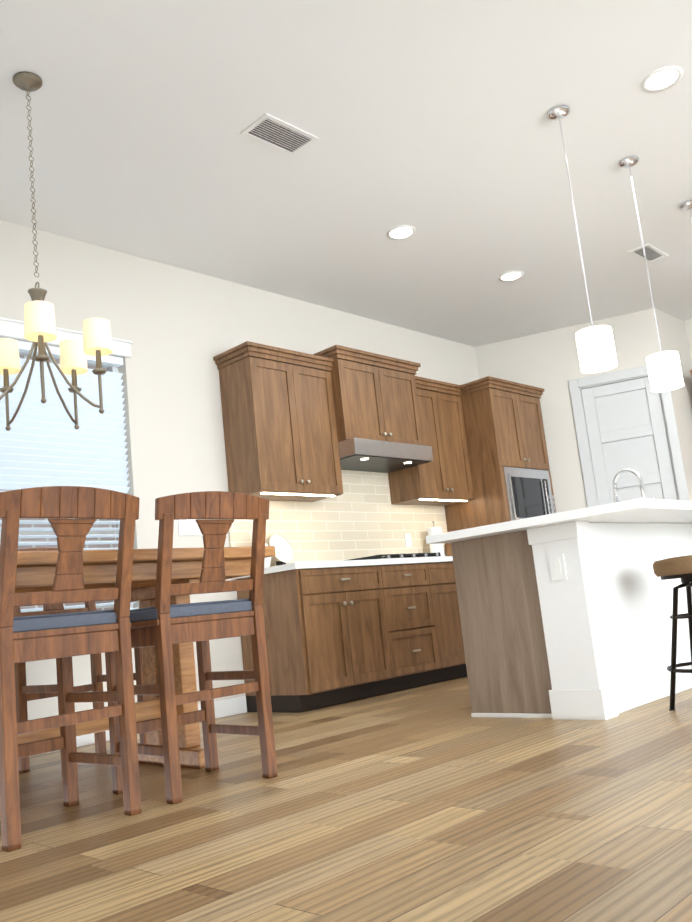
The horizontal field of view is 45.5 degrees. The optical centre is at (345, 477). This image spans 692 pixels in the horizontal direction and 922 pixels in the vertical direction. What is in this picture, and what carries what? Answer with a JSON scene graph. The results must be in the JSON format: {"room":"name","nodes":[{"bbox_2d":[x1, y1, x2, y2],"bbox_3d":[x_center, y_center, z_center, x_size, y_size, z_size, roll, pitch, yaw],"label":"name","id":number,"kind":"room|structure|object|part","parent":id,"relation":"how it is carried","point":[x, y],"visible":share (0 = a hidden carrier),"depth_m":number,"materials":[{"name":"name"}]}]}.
{"room":"dining room","nodes":[
{"label":"dining room","id":0,"kind":"room"},
{"bbox_2d":[0,220,478,719],"bbox_3d":[-0.736,0.070,5.874,0.150,3.050,9.380,-15,-13,43],"label":"wall","id":1,"kind":"structure","parent":0,"point":[180,328],"depth_m":5.47,"materials":[{"name":"beige paint"}]},
{"bbox_2d":[0,317,132,611],"bbox_3d":[-1.684,0.052,4.839,0.185,1.920,1.045,-15,-13,43],"label":"window","id":2,"kind":"structure","parent":1,"relation":"in","point":[11,328],"depth_m":4.97,"materials":[{"name":"white"}]},
{"bbox_3d":[-1.729,0.057,4.882,0.060,1.696,0.943,-15,-13,43],"label":"window frame","id":3,"kind":"part","parent":2,"relation":"part of","materials":[{"name":"white plastic"}]},
{"bbox_2d":[0,340,136,611],"bbox_3d":[-1.683,0.040,4.838,0.062,1.682,0.933,-15,-13,43],"label":"window blind","id":4,"kind":"object","parent":2,"relation":"attached to","point":[47,443],"visible":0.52,"depth_m":4.92,"materials":[{"name":"white"}]},
{"bbox_2d":[29,696,246,756],"bbox_3d":[-1.932,1.413,4.132,0.015,0.105,3.655,-15,-13,43],"label":"baseboard","id":5,"kind":"structure","parent":1,"relation":"attached to","point":[230,707],"depth_m":5.29,"materials":[{"name":"white"}]},
{"bbox_2d":[178,519,201,535],"bbox_3d":[-1.018,0.314,5.393,0.010,0.125,0.180,-15,-13,43],"label":"light switch","id":6,"kind":"object","parent":1,"relation":"attached to","point":[188,527],"visible":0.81,"depth_m":5.38,"materials":[{"name":"white plastic"}]},
{"bbox_2d":[0,677,691,921],"bbox_3d":[4.541,1.025,5.310,8.600,0.100,16.600,-15,-13,43],"label":"floor","id":7,"kind":"structure","parent":0,"point":[436,802],"depth_m":2.26,"materials":[{"name":"brown wood"}]},
{"bbox_2d":[0,486,141,851],"bbox_3d":[-1.007,0.601,2.752,0.562,1.065,0.498,-15,-13,43],"label":"dining chair","id":8,"kind":"object","parent":7,"relation":"on","point":[63,638],"visible":1,"depth_m":2.66,"materials":[{"name":"brown wood"}]},
{"bbox_2d":[14,548,147,775],"bbox_3d":[-1.307,0.834,3.987,0.567,1.065,0.507,-15,-13,43],"label":"dining chair","id":9,"kind":"object","parent":7,"relation":"on","point":[24,693],"visible":0.21,"depth_m":3.98,"materials":[{"name":"brown wood"}]},
{"bbox_2d":[0,546,275,817],"bbox_3d":[-1.125,0.794,3.383,0.750,0.912,1.670,-15,-13,43],"label":"dining table","id":10,"kind":"object","parent":7,"relation":"on","point":[35,571],"visible":0.33,"depth_m":3.54,"materials":[{"name":"brown wood"}]},
{"bbox_2d":[105,491,277,803],"bbox_3d":[-0.603,0.624,3.156,0.567,1.065,0.507,-15,-13,43],"label":"dining chair","id":11,"kind":"object","parent":7,"relation":"on","point":[162,625],"visible":0.92,"depth_m":3.06,"materials":[{"name":"brown wood"}]},
{"bbox_2d":[213,341,555,712],"bbox_3d":[0.596,0.313,6.554,0.721,2.515,3.310,-15,-13,43],"label":"kitchen cabinets","id":12,"kind":"object","parent":7,"relation":"on","point":[352,465],"visible":0.81,"depth_m":6.03,"materials":[{"name":"brown wood"}]},
{"bbox_2d":[264,542,270,567],"bbox_3d":[-0.582,0.491,5.574,0.150,0.265,0.150,-15,-13,43],"label":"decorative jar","id":13,"kind":"object","parent":12,"relation":"on","point":[267,562],"visible":0.04,"depth_m":5.52,"materials":[{"name":"white ceramic"}]},
{"bbox_2d":[270,534,293,565],"bbox_3d":[-0.448,0.514,5.767,0.100,0.254,0.223,-15,-13,43],"label":"decorative plate","id":14,"kind":"object","parent":12,"relation":"on","point":[283,549],"visible":0.88,"depth_m":5.79,"materials":[{"name":"white ceramic"}]},
{"bbox_2d":[404,533,411,546],"bbox_3d":[0.521,0.523,6.924,0.008,0.115,0.075,-15,-13,43],"label":"outlet","id":15,"kind":"object","parent":12,"relation":"attached to","point":[408,542],"visible":1,"depth_m":6.92,"materials":[{"name":"white plastic"}]},
{"bbox_2d":[428,521,444,555],"bbox_3d":[0.757,0.532,6.950,0.150,0.347,0.150,-15,-13,43],"label":"paper towel holder","id":16,"kind":"object","parent":12,"relation":"on","point":[435,548],"visible":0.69,"depth_m":6.91,"materials":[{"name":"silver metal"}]},
{"bbox_2d":[445,530,456,555],"bbox_3d":[0.932,0.580,7.089,0.090,0.260,0.180,-2,-10,-21],"label":"knife block","id":17,"kind":"object","parent":12,"relation":"on","point":[448,549],"visible":0.25,"depth_m":7.10,"materials":[{"name":"brown wood"}]},
{"bbox_2d":[442,522,691,719],"bbox_3d":[1.777,0.750,4.892,0.742,0.880,2.754,-15,-13,43],"label":"kitchen island","id":18,"kind":"object","parent":7,"relation":"on","point":[590,638],"depth_m":3.96,"materials":[{"name":"white paint"}]},
{"bbox_2d":[549,554,566,580],"bbox_3d":[0.971,0.412,3.784,0.075,0.115,0.008,-15,-13,43],"label":"outlet","id":19,"kind":"object","parent":18,"relation":"attached to","point":[557,567],"visible":1,"depth_m":3.78,"materials":[{"name":"white plastic"}]},
{"bbox_2d":[426,498,691,543],"bbox_3d":[1.819,0.272,4.832,1.140,0.041,2.900,-15,-13,43],"label":"island countertop","id":20,"kind":"structure","parent":18,"relation":"on","point":[640,509],"depth_m":3.76,"materials":[{"name":"white stone"}]},
{"bbox_2d":[613,469,654,501],"bbox_3d":[1.735,0.112,4.987,0.221,0.340,0.111,-15,-13,43],"label":"faucet","id":21,"kind":"object","parent":20,"relation":"on","point":[617,475],"visible":0.48,"depth_m":4.99,"materials":[{"name":"silver metal"}]},
{"bbox_2d":[653,555,691,710],"bbox_3d":[1.653,0.511,3.751,0.480,1.013,0.416,-15,-13,43],"label":"bar stool","id":22,"kind":"object","parent":7,"relation":"on","point":[674,568],"visible":1,"depth_m":3.71,"materials":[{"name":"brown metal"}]},
{"bbox_2d":[0,0,691,346],"bbox_3d":[1.850,-2.245,3.189,8.330,0.100,9.530,-15,-13,43],"label":"ceiling","id":23,"kind":"structure","parent":0,"point":[434,126],"depth_m":4.49,"materials":[{"name":"white paint"}]},
{"bbox_2d":[0,71,112,430],"bbox_3d":[-1.353,-1.005,3.547,0.573,1.553,0.569,-15,-13,43],"label":"chandelier","id":24,"kind":"object","parent":23,"relation":"hanging from","point":[39,324],"visible":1,"depth_m":3.50,"materials":[{"name":"beige glass"}]},
{"bbox_2d":[240,113,318,156],"bbox_3d":[-0.344,-1.778,4.293,0.210,0.008,0.360,-15,-13,43],"label":"ceiling vent","id":25,"kind":"object","parent":23,"relation":"in","point":[269,130],"visible":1,"depth_m":4.29,"materials":[{"name":"white metal"}]},
{"bbox_2d":[386,226,415,239],"bbox_3d":[0.371,-1.648,5.559,0.199,0.006,0.199,-13,-12,37],"label":"recessed light","id":26,"kind":"object","parent":23,"relation":"in","point":[400,232],"depth_m":5.55,"materials":[{"name":"white plastic"}]},
{"bbox_2d":[498,271,523,281],"bbox_3d":[1.304,-1.590,6.519,0.199,0.006,0.199,-13,-12,37],"label":"recessed light","id":27,"kind":"object","parent":23,"relation":"in","point":[512,275],"depth_m":6.52,"materials":[{"name":"white"}]},
{"bbox_2d":[547,105,617,372],"bbox_3d":[1.191,-1.238,4.235,0.176,1.404,0.176,-15,-13,43],"label":"pendant light","id":28,"kind":"object","parent":23,"relation":"hanging from","point":[596,349],"visible":0.98,"depth_m":4.09,"materials":[{"name":"white glass"}]},
{"bbox_2d":[628,244,667,262],"bbox_3d":[2.329,-1.725,6.355,0.160,0.008,0.360,-15,-13,43],"label":"ceiling vent","id":29,"kind":"object","parent":23,"relation":"in","point":[652,254],"visible":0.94,"depth_m":6.35,"materials":[{"name":"white metal"}]},
{"bbox_2d":[618,156,683,391],"bbox_3d":[1.762,-1.203,4.823,0.176,1.404,0.176,-15,-13,43],"label":"pendant light","id":30,"kind":"object","parent":23,"relation":"hanging from","point":[664,371],"visible":0.98,"depth_m":4.68,"materials":[{"name":"white glass"}]},
{"bbox_2d":[641,66,682,91],"bbox_3d":[1.592,-2.005,4.158,0.199,0.006,0.199,-13,-12,37],"label":"recessed light","id":31,"kind":"object","parent":23,"relation":"in","point":[661,79],"depth_m":4.15,"materials":[{"name":"white plastic"}]},
{"bbox_2d":[680,200,691,219],"bbox_3d":[2.395,-1.163,5.475,0.176,1.404,0.176,-15,-13,43],"label":"pendant light","id":32,"kind":"object","parent":23,"relation":"hanging from","point":[686,205],"visible":1,"depth_m":5.57,"materials":[{"name":"silver metal"}]},
{"bbox_2d":[475,309,665,512],"bbox_3d":[2.257,0.063,7.769,1.708,3.050,0.120,-10,-10,21],"label":"wall","id":33,"kind":"structure","parent":0,"point":[548,362],"depth_m":7.87,"materials":[{"name":"beige paint"}]},
{"bbox_2d":[568,365,689,506],"bbox_3d":[2.675,0.253,7.566,0.875,2.525,0.138,-10,-10,21],"label":"door frame","id":34,"kind":"structure","parent":33,"relation":"attached to","point":[575,385],"depth_m":7.68,"materials":[{"name":"grey wood"}]},
{"bbox_2d":[581,377,677,504],"bbox_3d":[2.677,0.294,7.546,0.640,2.413,0.289,-15,-13,43],"label":"pantry door","id":35,"kind":"structure","parent":33,"relation":"in","point":[625,424],"depth_m":7.64,"materials":[{"name":"grey wood"}]},
{"bbox_2d":[655,308,691,500],"bbox_3d":[3.216,-0.051,7.694,0.120,3.050,0.680,-15,-13,43],"label":"wall","id":36,"kind":"structure","parent":0,"point":[672,333],"depth_m":7.73,"materials":[{"name":"beige paint"}]},
{"bbox_2d":[661,319,691,482],"bbox_3d":[3.826,-0.117,7.685,4.245,3.050,0.150,-15,-13,43],"label":"wall","id":37,"kind":"structure","parent":0,"point":[688,325],"depth_m":8.10,"materials":[{"name":"beige paint"}]},
{"label":"outside","id":38,"kind":"structure","parent":0,"visible":0},
{"bbox_2d":[0,355,118,612],"bbox_3d":[-3.465,0.596,5.297,0.200,3.400,9.000,-15,-13,43],"label":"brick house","id":39,"kind":"structure","parent":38,"point":[55,546],"depth_m":6.46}
]}

